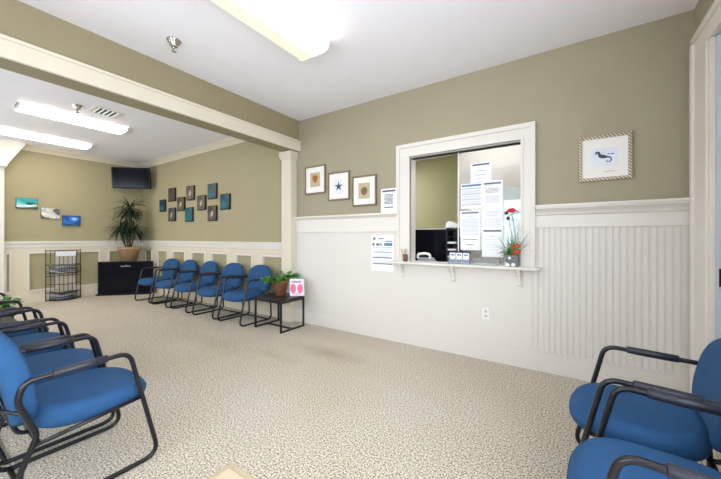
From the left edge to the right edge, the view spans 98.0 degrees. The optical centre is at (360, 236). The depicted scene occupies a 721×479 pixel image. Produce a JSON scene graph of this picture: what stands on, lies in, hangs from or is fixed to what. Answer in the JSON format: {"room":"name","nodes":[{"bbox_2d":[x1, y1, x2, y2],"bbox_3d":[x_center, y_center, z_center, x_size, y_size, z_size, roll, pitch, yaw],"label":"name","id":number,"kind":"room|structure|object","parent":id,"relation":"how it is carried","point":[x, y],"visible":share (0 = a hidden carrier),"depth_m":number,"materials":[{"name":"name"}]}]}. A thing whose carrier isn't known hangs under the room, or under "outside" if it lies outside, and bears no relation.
{"room":"medical waiting room","nodes":[
{"label":"medical waiting room","id":0,"kind":"room"},
{"bbox_2d":[4,150,142,291],"bbox_3d":[-6.904,-0.245,5.691,0.120,3.090,5.180,0,0,34],"label":"wall","id":1,"kind":"structure","parent":0,"point":[78,187],"depth_m":6.57,"materials":[{"name":"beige paint"}]},
{"bbox_2d":[0,139,24,298],"bbox_3d":[-6.657,-0.245,5.756,0.220,3.090,0.660,0,0,34],"label":"column","id":2,"kind":"structure","parent":1,"relation":"attached to","point":[9,149],"depth_m":5.80,"materials":[{"name":"white paint"}]},
{"bbox_2d":[16,197,37,208],"bbox_3d":[-6.521,-0.657,6.128,0.034,0.205,0.290,0,0,34],"label":"wall picture","id":3,"kind":"object","parent":1,"relation":"attached to","point":[26,203],"visible":1,"depth_m":6.12,"materials":[{"name":"paper"}]},
{"bbox_2d":[41,207,59,218],"bbox_3d":[-6.336,-0.485,6.407,0.034,0.220,0.280,0,0,34],"label":"wall picture","id":4,"kind":"object","parent":1,"relation":"attached to","point":[47,213],"visible":1,"depth_m":6.40,"materials":[{"name":"paper"}]},
{"bbox_2d":[9,290,97,305],"bbox_3d":[-6.808,1.250,5.682,0.014,0.100,5.030,0,0,34],"label":"baseboard","id":5,"kind":"structure","parent":1,"relation":"attached to","point":[89,293],"depth_m":6.30,"materials":[{"name":"beige paint"}]},
{"bbox_2d":[62,215,80,225],"bbox_3d":[-6.156,-0.343,6.677,0.036,0.225,0.290,0,0,34],"label":"wall picture","id":6,"kind":"object","parent":1,"relation":"attached to","point":[67,220],"visible":1,"depth_m":6.67,"materials":[{"name":"paper"}]},
{"bbox_2d":[4,240,142,299],"bbox_3d":[-6.813,0.740,5.703,0.018,1.120,5.060,0,0,34],"label":"trim","id":7,"kind":"structure","parent":1,"relation":"attached to","point":[19,257],"depth_m":6.29,"materials":[{"name":"beige paint"}]},
{"bbox_2d":[21,144,141,167],"bbox_3d":[-6.783,-1.740,5.683,0.090,0.100,5.060,0,0,34],"label":"trim","id":8,"kind":"structure","parent":1,"relation":"attached to","point":[26,147],"depth_m":6.75,"materials":[{"name":"beige paint"}]},
{"bbox_2d":[0,0,698,163],"bbox_3d":[-2.798,-1.840,3.035,9.900,0.100,5.300,0,0,34],"label":"ceiling","id":9,"kind":"structure","parent":0,"point":[378,49],"depth_m":2.98,"materials":[{"name":"paint"}]},
{"bbox_2d":[0,127,91,149],"bbox_3d":[-5.661,-1.760,5.646,0.372,0.060,1.200,0,0,34],"label":"ceiling light","id":10,"kind":"object","parent":9,"relation":"attached to","point":[5,131],"visible":1,"depth_m":5.57,"materials":[{"name":"white plastic"}]},
{"bbox_2d":[13,102,127,134],"bbox_3d":[-4.293,-1.760,4.725,0.372,0.060,1.220,0,0,34],"label":"ceiling light","id":11,"kind":"object","parent":9,"relation":"attached to","point":[20,106],"visible":1,"depth_m":4.58,"materials":[{"name":"white plastic"}]},
{"bbox_2d":[72,103,83,112],"bbox_3d":[-3.845,-1.740,4.260,0.124,0.099,0.124,0,0,34],"label":"sprinkler head","id":12,"kind":"object","parent":9,"relation":"attached to","point":[77,107],"visible":1,"depth_m":4.24},
{"bbox_2d":[87,105,124,118],"bbox_3d":[-3.646,-1.779,4.487,0.340,0.022,0.340,0,0,34],"label":"ceiling vent","id":13,"kind":"object","parent":9,"relation":"in","point":[95,109],"visible":1,"depth_m":4.47,"materials":[{"name":"white metal"}]},
{"bbox_2d":[166,36,181,52],"bbox_3d":[-1.702,-1.740,2.860,0.124,0.099,0.124,0,0,34],"label":"sprinkler head","id":14,"kind":"object","parent":9,"relation":"attached to","point":[174,42],"visible":1,"depth_m":2.83},
{"bbox_2d":[210,0,329,61],"bbox_3d":[-0.768,-1.735,2.431,0.382,0.110,1.200,0,0,34],"label":"ceiling light","id":15,"kind":"object","parent":9,"relation":"attached to","point":[272,19],"visible":1,"depth_m":2.51,"materials":[{"name":"white plastic"}]},
{"bbox_2d":[0,292,720,478],"bbox_3d":[-2.798,1.350,3.035,9.900,0.100,5.300,0,0,34],"label":"floor","id":16,"kind":"structure","parent":0,"point":[309,401],"depth_m":2.39,"materials":[{"name":"carpet"}]},
{"bbox_2d":[0,293,14,317],"bbox_3d":[-4.462,0.878,3.621,0.585,0.844,0.682,0,0,34],"label":"chair","id":17,"kind":"object","parent":16,"relation":"on","point":[2,294],"visible":0.2,"depth_m":3.65,"materials":[{"name":"blue fabric"}]},
{"bbox_2d":[0,316,16,322],"bbox_3d":[-3.943,1.100,3.244,0.440,0.400,0.500,0,0,34],"label":"side table","id":18,"kind":"object","parent":16,"relation":"on","point":[8,318],"visible":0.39,"depth_m":3.42,"materials":[{"name":"black laminate"}]},
{"bbox_2d":[0,296,23,319],"bbox_3d":[-3.868,0.765,3.298,0.373,0.269,0.447,0,0,34],"label":"potted plant","id":19,"kind":"object","parent":18,"relation":"on","point":[2,306],"visible":0.56,"depth_m":3.35,"materials":[{"name":"green plant"}]},
{"bbox_2d":[0,300,48,337],"bbox_3d":[-3.362,0.878,2.890,0.585,0.844,0.682,0,0,34],"label":"chair","id":20,"kind":"object","parent":16,"relation":"on","point":[39,330],"visible":0.33,"depth_m":2.90,"materials":[{"name":"black metal"}]},
{"bbox_2d":[0,309,70,356],"bbox_3d":[-2.757,0.878,2.500,0.585,0.844,0.682,0,0,34],"label":"chair","id":21,"kind":"object","parent":16,"relation":"on","point":[19,340],"visible":0.4,"depth_m":2.54,"materials":[{"name":"blue fabric"}]},
{"bbox_2d":[0,321,115,465],"bbox_3d":[-2.149,0.878,2.096,0.585,0.844,0.682,0,0,34],"label":"chair","id":22,"kind":"object","parent":16,"relation":"on","point":[44,363],"visible":0.43,"depth_m":2.11,"materials":[{"name":"blue fabric"}]},
{"bbox_2d":[45,249,80,301],"bbox_3d":[-6.088,0.780,6.470,0.252,1.040,0.554,0,0,34],"label":"magazine rack","id":23,"kind":"object","parent":16,"relation":"on","point":[63,253],"visible":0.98,"depth_m":6.48,"materials":[{"name":"metal"}]},
{"bbox_2d":[46,289,79,299],"bbox_3d":[-6.093,1.200,6.474,0.224,0.170,0.547,0,0,34],"label":"basket","id":24,"kind":"object","parent":23,"relation":"on","point":[59,292],"depth_m":6.41,"materials":[{"name":"metal"}]},
{"bbox_2d":[50,295,77,299],"bbox_3d":[-6.101,1.246,6.479,0.175,0.057,0.440,0,0,34],"label":"magazine","id":25,"kind":"object","parent":23,"relation":"in","point":[66,297],"visible":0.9,"depth_m":6.43,"materials":[{"name":"grey paper"}]},
{"bbox_2d":[50,293,77,296],"bbox_3d":[-6.101,1.196,6.479,0.175,0.057,0.440,0,0,34],"label":"magazine","id":26,"kind":"object","parent":25,"relation":"on","point":[67,294],"visible":0.88,"depth_m":6.42,"materials":[{"name":"grey paper"}]},
{"bbox_2d":[49,289,77,294],"bbox_3d":[-6.101,1.131,6.479,0.175,0.085,0.440,0,0,34],"label":"magazine","id":27,"kind":"object","parent":26,"relation":"on","point":[66,292],"visible":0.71,"depth_m":6.49,"materials":[{"name":"grey paper"}]},
{"bbox_2d":[50,269,77,272],"bbox_3d":[-6.101,0.707,6.479,0.175,0.057,0.440,0,0,34],"label":"magazine","id":28,"kind":"object","parent":23,"relation":"in","point":[68,269],"visible":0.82,"depth_m":6.39,"materials":[{"name":"grey paper"}]},
{"bbox_2d":[50,267,77,270],"bbox_3d":[-6.101,0.656,6.479,0.175,0.057,0.440,0,0,34],"label":"magazine","id":29,"kind":"object","parent":28,"relation":"on","point":[66,268],"visible":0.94,"depth_m":6.43,"materials":[{"name":"grey paper"}]},
{"bbox_2d":[49,264,76,267],"bbox_3d":[-6.101,0.591,6.479,0.175,0.085,0.440,0,0,34],"label":"magazine","id":30,"kind":"object","parent":29,"relation":"on","point":[49,264],"visible":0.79,"depth_m":6.40,"materials":[{"name":"grey paper"}]},
{"bbox_2d":[48,264,80,273],"bbox_3d":[-6.093,0.660,6.474,0.224,0.170,0.547,0,0,34],"label":"magazine","id":31,"kind":"object","parent":23,"relation":"on","point":[64,265],"depth_m":6.39,"materials":[{"name":"paper"}]},
{"bbox_2d":[0,331,157,478],"bbox_3d":[-1.620,0.878,1.745,0.585,0.844,0.682,0,0,34],"label":"chair","id":32,"kind":"object","parent":16,"relation":"on","point":[88,396],"visible":1,"depth_m":1.62,"materials":[{"name":"blue fabric"}]},
{"bbox_2d":[95,261,153,295],"bbox_3d":[-5.310,0.925,7.085,1.110,0.750,0.130,0,0,-13],"label":"cabinet","id":33,"kind":"object","parent":16,"relation":"on","point":[114,277],"visible":0.96,"depth_m":7.04,"materials":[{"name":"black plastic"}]},
{"bbox_2d":[134,258,179,303],"bbox_3d":[-4.160,0.878,6.478,0.585,0.844,0.682,0,0,31],"label":"chair","id":34,"kind":"object","parent":16,"relation":"on","point":[172,262],"visible":0.72,"depth_m":6.51,"materials":[{"name":"blue fabric"}]},
{"bbox_2d":[151,260,197,307],"bbox_3d":[-3.580,0.878,6.105,0.585,0.844,0.682,0,0,34],"label":"chair","id":35,"kind":"object","parent":16,"relation":"on","point":[187,265],"visible":0.75,"depth_m":6.12,"materials":[{"name":"blue fabric"}]},
{"bbox_2d":[170,261,218,312],"bbox_3d":[-2.991,0.878,5.725,0.585,0.844,0.682,0,0,35],"label":"chair","id":36,"kind":"object","parent":16,"relation":"on","point":[209,266],"visible":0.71,"depth_m":5.73,"materials":[{"name":"blue fabric"}]},
{"bbox_2d":[192,263,243,319],"bbox_3d":[-2.364,0.878,5.297,0.585,0.844,0.682,0,0,32],"label":"chair","id":37,"kind":"object","parent":16,"relation":"on","point":[231,269],"visible":0.83,"depth_m":5.32,"materials":[{"name":"blue fabric"}]},
{"bbox_2d":[207,462,255,478],"bbox_3d":[-0.417,1.090,0.781,0.660,0.420,0.660,0,0,34],"label":"coffee table","id":38,"kind":"object","parent":16,"relation":"on","point":[230,471],"visible":1,"depth_m":1.17,"materials":[{"name":"brown wood"}]},
{"bbox_2d":[217,265,271,326],"bbox_3d":[-1.775,0.878,4.918,0.585,0.844,0.682,0,0,34],"label":"chair","id":39,"kind":"object","parent":16,"relation":"on","point":[255,286],"visible":0.92,"depth_m":4.94,"materials":[{"name":"blue fabric"}]},
{"bbox_2d":[254,292,303,333],"bbox_3d":[-1.173,1.075,4.550,0.550,0.450,0.450,0,0,34],"label":"side table","id":40,"kind":"object","parent":16,"relation":"on","point":[270,297],"visible":0.85,"depth_m":4.48,"materials":[{"name":"black metal"}]},
{"bbox_2d":[260,270,299,295],"bbox_3d":[-1.190,0.672,4.637,0.493,0.355,0.590,0,0,34],"label":"potted plant","id":41,"kind":"object","parent":40,"relation":"on","point":[280,283],"visible":0.99,"depth_m":4.54,"materials":[{"name":"green plant"}]},
{"bbox_2d":[290,279,303,295],"bbox_3d":[-0.919,0.728,4.557,0.207,0.244,0.071,0,0,4],"label":"sign","id":42,"kind":"object","parent":40,"relation":"on","point":[296,285],"visible":1,"depth_m":4.53,"materials":[{"name":"white paper"}]},
{"bbox_2d":[567,386,720,478],"bbox_3d":[1.088,0.878,1.030,0.682,0.844,0.585,0,0,38],"label":"chair","id":43,"kind":"object","parent":16,"relation":"on","point":[599,457],"visible":1,"depth_m":1.19,"materials":[{"name":"blue fabric"}]},
{"bbox_2d":[569,338,720,470],"bbox_3d":[1.429,0.878,1.530,0.682,0.844,0.585,0,0,38],"label":"chair","id":44,"kind":"object","parent":16,"relation":"on","point":[690,434],"visible":0.88,"depth_m":1.45,"materials":[{"name":"blue fabric"}]},
{"bbox_3d":[-5.362,0.980,7.272,0.240,0.640,0.240,0,0,-13],"label":"stand","id":45,"kind":"object","parent":16,"relation":"on","visible":0},
{"bbox_2d":[103,196,145,260],"bbox_3d":[-5.322,-0.127,7.196,0.792,1.573,0.886,0,0,34],"label":"potted palm","id":46,"kind":"object","parent":45,"relation":"on","point":[127,253],"visible":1,"depth_m":7.15,"materials":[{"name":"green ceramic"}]},
{"bbox_2d":[117,247,141,260],"bbox_3d":[-5.362,0.445,7.272,0.470,0.430,0.470,0,0,34],"label":"pot","id":47,"kind":"object","parent":45,"relation":"on","point":[126,253],"depth_m":7.13,"materials":[{"name":"beige ceramic"}]},
{"bbox_2d":[143,10,693,293],"bbox_3d":[-1.364,-0.245,5.193,9.900,3.090,0.120,0,0,34],"label":"wall","id":48,"kind":"structure","parent":0,"point":[635,79],"depth_m":3.25,"materials":[{"name":"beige paint"}]},
{"bbox_2d":[111,167,150,188],"bbox_3d":[-5.318,-1.359,7.471,0.800,0.482,0.579,0,0,-8],"label":"television","id":49,"kind":"object","parent":48,"relation":"attached to","point":[122,177],"visible":1,"depth_m":7.21,"materials":[{"name":"black plastic"}]},
{"bbox_2d":[0,0,298,151],"bbox_3d":[-2.444,-1.555,2.800,0.230,0.470,5.060,0,0,34],"label":"beam","id":50,"kind":"structure","parent":48,"relation":"attached to","point":[19,20],"depth_m":2.95,"materials":[{"name":"beige paint"}]},
{"bbox_2d":[0,33,300,151],"bbox_3d":[-2.328,-1.395,2.723,0.048,0.160,5.060,0,0,34],"label":"trim","id":51,"kind":"structure","parent":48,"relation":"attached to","point":[12,49],"depth_m":2.91,"materials":[{"name":"white paint"}]},
{"bbox_2d":[159,199,166,211],"bbox_3d":[-4.549,-0.720,7.213,0.270,0.270,0.040,0,0,34],"label":"canvas","id":52,"kind":"object","parent":48,"relation":"attached to","point":[162,203],"visible":1,"depth_m":7.18},
{"bbox_2d":[168,188,175,201],"bbox_3d":[-4.190,-0.940,6.975,0.296,0.296,0.038,0,0,34],"label":"canvas","id":53,"kind":"object","parent":48,"relation":"attached to","point":[171,191],"visible":1,"depth_m":6.95},
{"bbox_2d":[168,208,175,220],"bbox_3d":[-4.191,-0.500,6.974,0.296,0.296,0.040,0,0,34],"label":"canvas","id":54,"kind":"object","parent":48,"relation":"attached to","point":[171,211],"visible":1,"depth_m":6.94},
{"bbox_2d":[177,197,185,210],"bbox_3d":[-3.866,-0.710,6.759,0.296,0.296,0.040,0,0,34],"label":"canvas","id":55,"kind":"object","parent":48,"relation":"attached to","point":[181,201],"visible":0.97,"depth_m":6.72},
{"bbox_2d":[185,207,193,221],"bbox_3d":[-3.590,-0.470,6.577,0.296,0.296,0.038,0,0,34],"label":"canvas","id":56,"kind":"object","parent":48,"relation":"attached to","point":[189,212],"visible":1,"depth_m":6.54},
{"bbox_2d":[186,185,194,200],"bbox_3d":[-3.549,-0.920,6.548,0.296,0.296,0.040,0,0,34],"label":"canvas","id":57,"kind":"object","parent":48,"relation":"attached to","point":[190,190],"visible":1,"depth_m":6.52},
{"bbox_2d":[141,137,246,167],"bbox_3d":[-3.305,-1.740,6.356,5.140,0.100,0.090,0,0,34],"label":"trim","id":58,"kind":"structure","parent":48,"relation":"attached to","point":[231,141],"depth_m":6.39,"materials":[{"name":"beige paint"}]},
{"bbox_2d":[197,195,206,209],"bbox_3d":[-3.199,-0.690,6.316,0.296,0.296,0.040,0,0,34],"label":"canvas","id":59,"kind":"object","parent":48,"relation":"attached to","point":[202,199],"visible":1,"depth_m":6.27},
{"bbox_2d":[142,240,280,310],"bbox_3d":[-3.293,0.740,6.391,5.120,1.120,0.018,0,0,34],"label":"trim","id":60,"kind":"structure","parent":48,"relation":"attached to","point":[257,256],"depth_m":5.92,"materials":[{"name":"beige paint"}]},
{"bbox_2d":[208,183,217,198],"bbox_3d":[-2.883,-0.890,6.106,0.296,0.296,0.040,0,0,34],"label":"canvas","id":61,"kind":"object","parent":48,"relation":"attached to","point":[212,188],"visible":1,"depth_m":6.06},
{"bbox_2d":[208,205,217,220],"bbox_3d":[-2.883,-0.460,6.106,0.296,0.296,0.040,0,0,34],"label":"canvas","id":62,"kind":"object","parent":48,"relation":"attached to","point":[212,210],"visible":1,"depth_m":6.05},
{"bbox_2d":[155,288,276,316],"bbox_3d":[-3.306,1.250,6.381,5.110,0.100,0.014,0,0,34],"label":"baseboard","id":63,"kind":"structure","parent":48,"relation":"attached to","point":[263,311],"depth_m":5.83,"materials":[{"name":"beige paint"}]},
{"bbox_2d":[220,193,230,209],"bbox_3d":[-2.533,-0.660,5.873,0.296,0.296,0.040,0,0,34],"label":"canvas","id":64,"kind":"object","parent":48,"relation":"attached to","point":[225,199],"visible":1,"depth_m":5.84},
{"bbox_2d":[279,150,297,322],"bbox_3d":[-1.116,-0.015,4.857,0.255,2.630,0.165,0,0,34],"label":"column","id":65,"kind":"structure","parent":48,"relation":"attached to","point":[288,158],"depth_m":4.81,"materials":[{"name":"white paint"}]},
{"bbox_2d":[305,164,325,194],"bbox_3d":[-0.672,-0.845,4.645,0.400,0.420,0.025,0,0,34],"label":"picture","id":66,"kind":"object","parent":48,"relation":"attached to","point":[315,176],"visible":1,"depth_m":4.64,"materials":[{"name":"white paper"}]},
{"bbox_2d":[328,170,349,200],"bbox_3d":[-0.305,-0.715,4.402,0.380,0.400,0.025,0,0,34],"label":"picture","id":67,"kind":"object","parent":48,"relation":"attached to","point":[338,182],"visible":1,"depth_m":4.39,"materials":[{"name":"white paper"}]},
{"bbox_2d":[294,212,396,232],"bbox_3d":[-0.277,-0.186,4.353,1.750,0.236,0.075,0,0,34],"label":"trim","id":68,"kind":"structure","parent":48,"relation":"attached to","point":[371,222],"depth_m":4.28,"materials":[{"name":"white paint"}]},
{"bbox_2d":[381,188,396,212],"bbox_3d":[0.353,-0.455,3.913,0.227,0.300,0.002,0,0,34],"label":"notice sheet","id":69,"kind":"object","parent":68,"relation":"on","point":[388,196],"visible":1,"depth_m":3.91,"materials":[{"name":"white paper"}]},
{"bbox_2d":[352,174,376,206],"bbox_3d":[0.049,-0.615,4.167,0.385,0.410,0.025,0,0,34],"label":"picture","id":70,"kind":"object","parent":48,"relation":"attached to","point":[364,187],"visible":1,"depth_m":4.16,"materials":[{"name":"white paper"}]},
{"bbox_2d":[372,235,393,271],"bbox_3d":[0.279,0.205,4.011,0.323,0.460,0.002,0,0,34],"label":"notice sheet","id":71,"kind":"object","parent":48,"relation":"attached to","point":[382,245],"visible":0.94,"depth_m":4.01,"materials":[{"name":"white paper"}]},
{"bbox_2d":[296,232,531,348],"bbox_3d":[0.350,0.615,3.974,3.215,1.370,0.014,0,0,34],"label":"wainscoting","id":72,"kind":"structure","parent":48,"relation":"attached to","point":[335,268],"depth_m":3.80,"materials":[{"name":"white paint"}]},
{"bbox_2d":[389,121,540,286],"bbox_3d":[1.091,-0.312,3.495,1.610,1.625,0.270,0,0,34],"label":"window","id":73,"kind":"structure","parent":48,"relation":"in","point":[523,134],"depth_m":3.38,"materials":[{"name":"white paint"}]},
{"bbox_2d":[401,249,407,261],"bbox_3d":[0.535,0.218,3.779,0.064,0.151,0.076,0,0,-22],"label":"pencil cup","id":74,"kind":"object","parent":73,"relation":"on","point":[405,256],"visible":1,"depth_m":3.75,"materials":[{"name":"paint"}]},
{"bbox_2d":[450,251,469,253],"bbox_3d":[1.085,0.226,3.439,0.230,0.135,0.060,0,0,34],"label":"brochure holder","id":75,"kind":"object","parent":73,"relation":"on","point":[462,252],"visible":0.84,"depth_m":3.46,"materials":[{"name":"clear plastic"}]},
{"bbox_2d":[450,253,455,262],"bbox_3d":[1.021,0.232,3.475,0.064,0.115,0.010,0,0,34],"label":"brochure","id":76,"kind":"object","parent":75,"relation":"in","point":[452,255],"visible":1,"depth_m":3.47,"materials":[{"name":"white paper"}]},
{"bbox_2d":[456,253,461,263],"bbox_3d":[1.081,0.232,3.435,0.064,0.115,0.010,0,0,34],"label":"brochure","id":77,"kind":"object","parent":75,"relation":"in","point":[458,255],"visible":1,"depth_m":3.43,"materials":[{"name":"white paper"}]},
{"bbox_2d":[463,253,468,263],"bbox_3d":[1.142,0.232,3.394,0.064,0.115,0.010,0,0,34],"label":"brochure","id":78,"kind":"object","parent":75,"relation":"in","point":[465,255],"visible":1,"depth_m":3.39,"materials":[{"name":"white paper"}]},
{"bbox_2d":[460,211,479,236],"bbox_3d":[1.211,-0.144,3.466,0.221,0.287,0.002,0,0,34],"label":"notice sheet","id":79,"kind":"object","parent":73,"relation":"attached to","point":[469,220],"visible":1,"depth_m":3.47,"materials":[{"name":"white paper"}]},
{"bbox_2d":[460,237,479,249],"bbox_3d":[1.211,0.072,3.466,0.210,0.144,0.002,0,0,34],"label":"notice sheet","id":80,"kind":"object","parent":73,"relation":"attached to","point":[466,243],"visible":1,"depth_m":3.47,"materials":[{"name":"white paper"}]},
{"bbox_2d":[461,183,481,208],"bbox_3d":[1.222,-0.452,3.459,0.225,0.276,0.002,0,0,34],"label":"notice sheet","id":81,"kind":"object","parent":73,"relation":"attached to","point":[471,194],"visible":1,"depth_m":3.46,"materials":[{"name":"white paper"}]},
{"bbox_2d":[470,161,490,182],"bbox_3d":[1.305,-0.702,3.401,0.218,0.212,0.002,0,0,34],"label":"notice sheet","id":82,"kind":"object","parent":73,"relation":"attached to","point":[479,172],"visible":1,"depth_m":3.40,"materials":[{"name":"white paper"}]},
{"bbox_2d":[459,145,519,264],"bbox_3d":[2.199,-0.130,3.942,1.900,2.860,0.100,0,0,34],"label":"window pane","id":83,"kind":"object","parent":73,"relation":"in","point":[505,161],"depth_m":4.10,"materials":[{"name":"glass"}]},
{"bbox_2d":[481,208,502,231],"bbox_3d":[1.403,-0.178,3.338,0.220,0.250,0.002,0,0,34],"label":"notice sheet","id":84,"kind":"object","parent":73,"relation":"attached to","point":[490,218],"visible":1,"depth_m":3.34,"materials":[{"name":"white paper"}]},
{"bbox_2d":[482,180,502,208],"bbox_3d":[1.403,-0.453,3.338,0.210,0.298,0.002,0,0,34],"label":"notice sheet","id":85,"kind":"object","parent":73,"relation":"attached to","point":[492,191],"visible":1,"depth_m":3.34,"materials":[{"name":"white paper"}]},
{"bbox_2d":[482,228,502,256],"bbox_3d":[1.403,0.059,3.336,0.210,0.309,0.002,0,0,34],"label":"notice sheet","id":86,"kind":"object","parent":73,"relation":"attached to","point":[490,237],"visible":0.99,"depth_m":3.33,"materials":[{"name":"white paper"}]},
{"bbox_2d":[494,208,529,266],"bbox_3d":[1.466,0.002,3.065,0.455,0.583,0.298,0,0,3],"label":"flower arrangement","id":87,"kind":"object","parent":73,"relation":"on","point":[512,260],"visible":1,"depth_m":3.10,"materials":[{"name":"red plant"}]},
{"bbox_2d":[482,308,489,319],"bbox_3d":[1.325,0.810,3.313,0.074,0.120,0.010,0,0,34],"label":"wall outlet","id":88,"kind":"object","parent":48,"relation":"attached to","point":[485,311],"visible":1,"depth_m":3.31,"materials":[{"name":"beige plastic"}]},
{"bbox_2d":[296,308,688,392],"bbox_3d":[0.813,1.200,3.649,4.325,0.200,0.018,0,0,34],"label":"baseboard","id":89,"kind":"structure","parent":48,"relation":"attached to","point":[574,367],"depth_m":3.22,"materials":[{"name":"white paint"}]},
{"bbox_2d":[579,131,632,181],"bbox_3d":[2.152,-0.700,2.766,0.375,0.400,0.030,0,0,34],"label":"picture","id":90,"kind":"object","parent":48,"relation":"attached to","point":[608,156],"visible":1,"depth_m":2.76,"materials":[{"name":"paper"}]},
{"bbox_2d":[532,225,688,375],"bbox_3d":[2.155,0.505,2.774,1.120,1.230,0.014,0,0,34],"label":"wainscoting","id":91,"kind":"structure","parent":48,"relation":"attached to","point":[594,289],"depth_m":2.73,"materials":[{"name":"white paint"}]},
{"bbox_2d":[533,197,690,227],"bbox_3d":[2.138,-0.198,2.734,1.105,0.213,0.100,0,0,34],"label":"trim","id":92,"kind":"structure","parent":48,"relation":"attached to","point":[671,211],"depth_m":2.70,"materials":[{"name":"white paint"}]},
{"bbox_2d":[415,155,457,228],"bbox_3d":[1.432,-0.130,6.312,5.800,2.860,0.100,0,0,34],"label":"wall","id":93,"kind":"structure","parent":0,"point":[436,179],"depth_m":6.20,"materials":[{"name":"paint"}]},
{"bbox_2d":[415,154,457,160],"bbox_3d":[0.776,-1.600,5.325,6.000,0.080,2.470,0,0,34],"label":"ceiling","id":94,"kind":"structure","parent":0,"point":[454,154],"depth_m":6.15,"materials":[{"name":"paint"}]},
{"bbox_2d":[694,0,714,32],"bbox_3d":[1.242,-0.245,0.279,0.120,3.090,5.180,0,0,34],"label":"wall","id":95,"kind":"structure","parent":0,"point":[702,7],"depth_m":2.34,"materials":[{"name":"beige paint"}]},
{"bbox_2d":[689,0,720,392],"bbox_3d":[2.136,-0.110,1.661,0.160,2.820,1.770,0,0,34],"label":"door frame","id":96,"kind":"structure","parent":95,"relation":"in","point":[705,44],"depth_m":2.20,"materials":[{"name":"white paint"}]},
{"bbox_3d":[0.777,1.350,5.325,6.000,0.100,2.470,0,0,34],"label":"floor","id":97,"kind":"structure","parent":0,"visible":0},
{"bbox_3d":[0.488,0.870,4.502,1.730,0.860,0.700,0,0,34],"label":"office desk","id":98,"kind":"object","parent":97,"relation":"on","visible":0},
{"bbox_2d":[417,252,435,260],"bbox_3d":[0.847,0.314,3.963,0.226,0.251,0.181,0,0,34],"label":"desk telephone","id":99,"kind":"object","parent":98,"relation":"on","point":[429,258],"visible":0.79,"depth_m":3.90,"materials":[{"name":"beige plastic"}]},
{"bbox_2d":[415,228,446,261],"bbox_3d":[0.914,0.164,4.219,0.508,0.553,0.180,0,0,34],"label":"computer monitor","id":100,"kind":"object","parent":98,"relation":"on","point":[432,241],"visible":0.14,"depth_m":4.17,"materials":[{"name":"black plastic"}]},
{"bbox_2d":[447,228,462,262],"bbox_3d":[1.214,0.163,4.032,0.139,0.554,0.240,0,0,34],"label":"document sorter","id":101,"kind":"object","parent":98,"relation":"on","point":[452,233],"visible":0.41,"depth_m":4.04,"materials":[{"name":"grey plastic"}]},
{"bbox_2d":[445,221,459,227],"bbox_3d":[1.206,-0.161,4.037,0.160,0.080,0.200,0,0,34],"label":"heap","id":102,"kind":"object","parent":101,"relation":"on","point":[449,224],"visible":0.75,"depth_m":3.98,"materials":[{"name":"white paper"}]},
{"bbox_3d":[1.290,0.259,3.279,0.260,0.070,0.100,0,0,34],"label":"acrylic tray","id":103,"kind":"object","parent":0,"visible":0},
{"bbox_2d":[471,263,496,265],"bbox_3d":[1.290,0.286,3.279,0.240,0.008,0.090,0,0,34],"label":"paper stack","id":104,"kind":"object","parent":103,"relation":"in","point":[472,263],"visible":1,"depth_m":3.25,"materials":[{"name":"white paper"}]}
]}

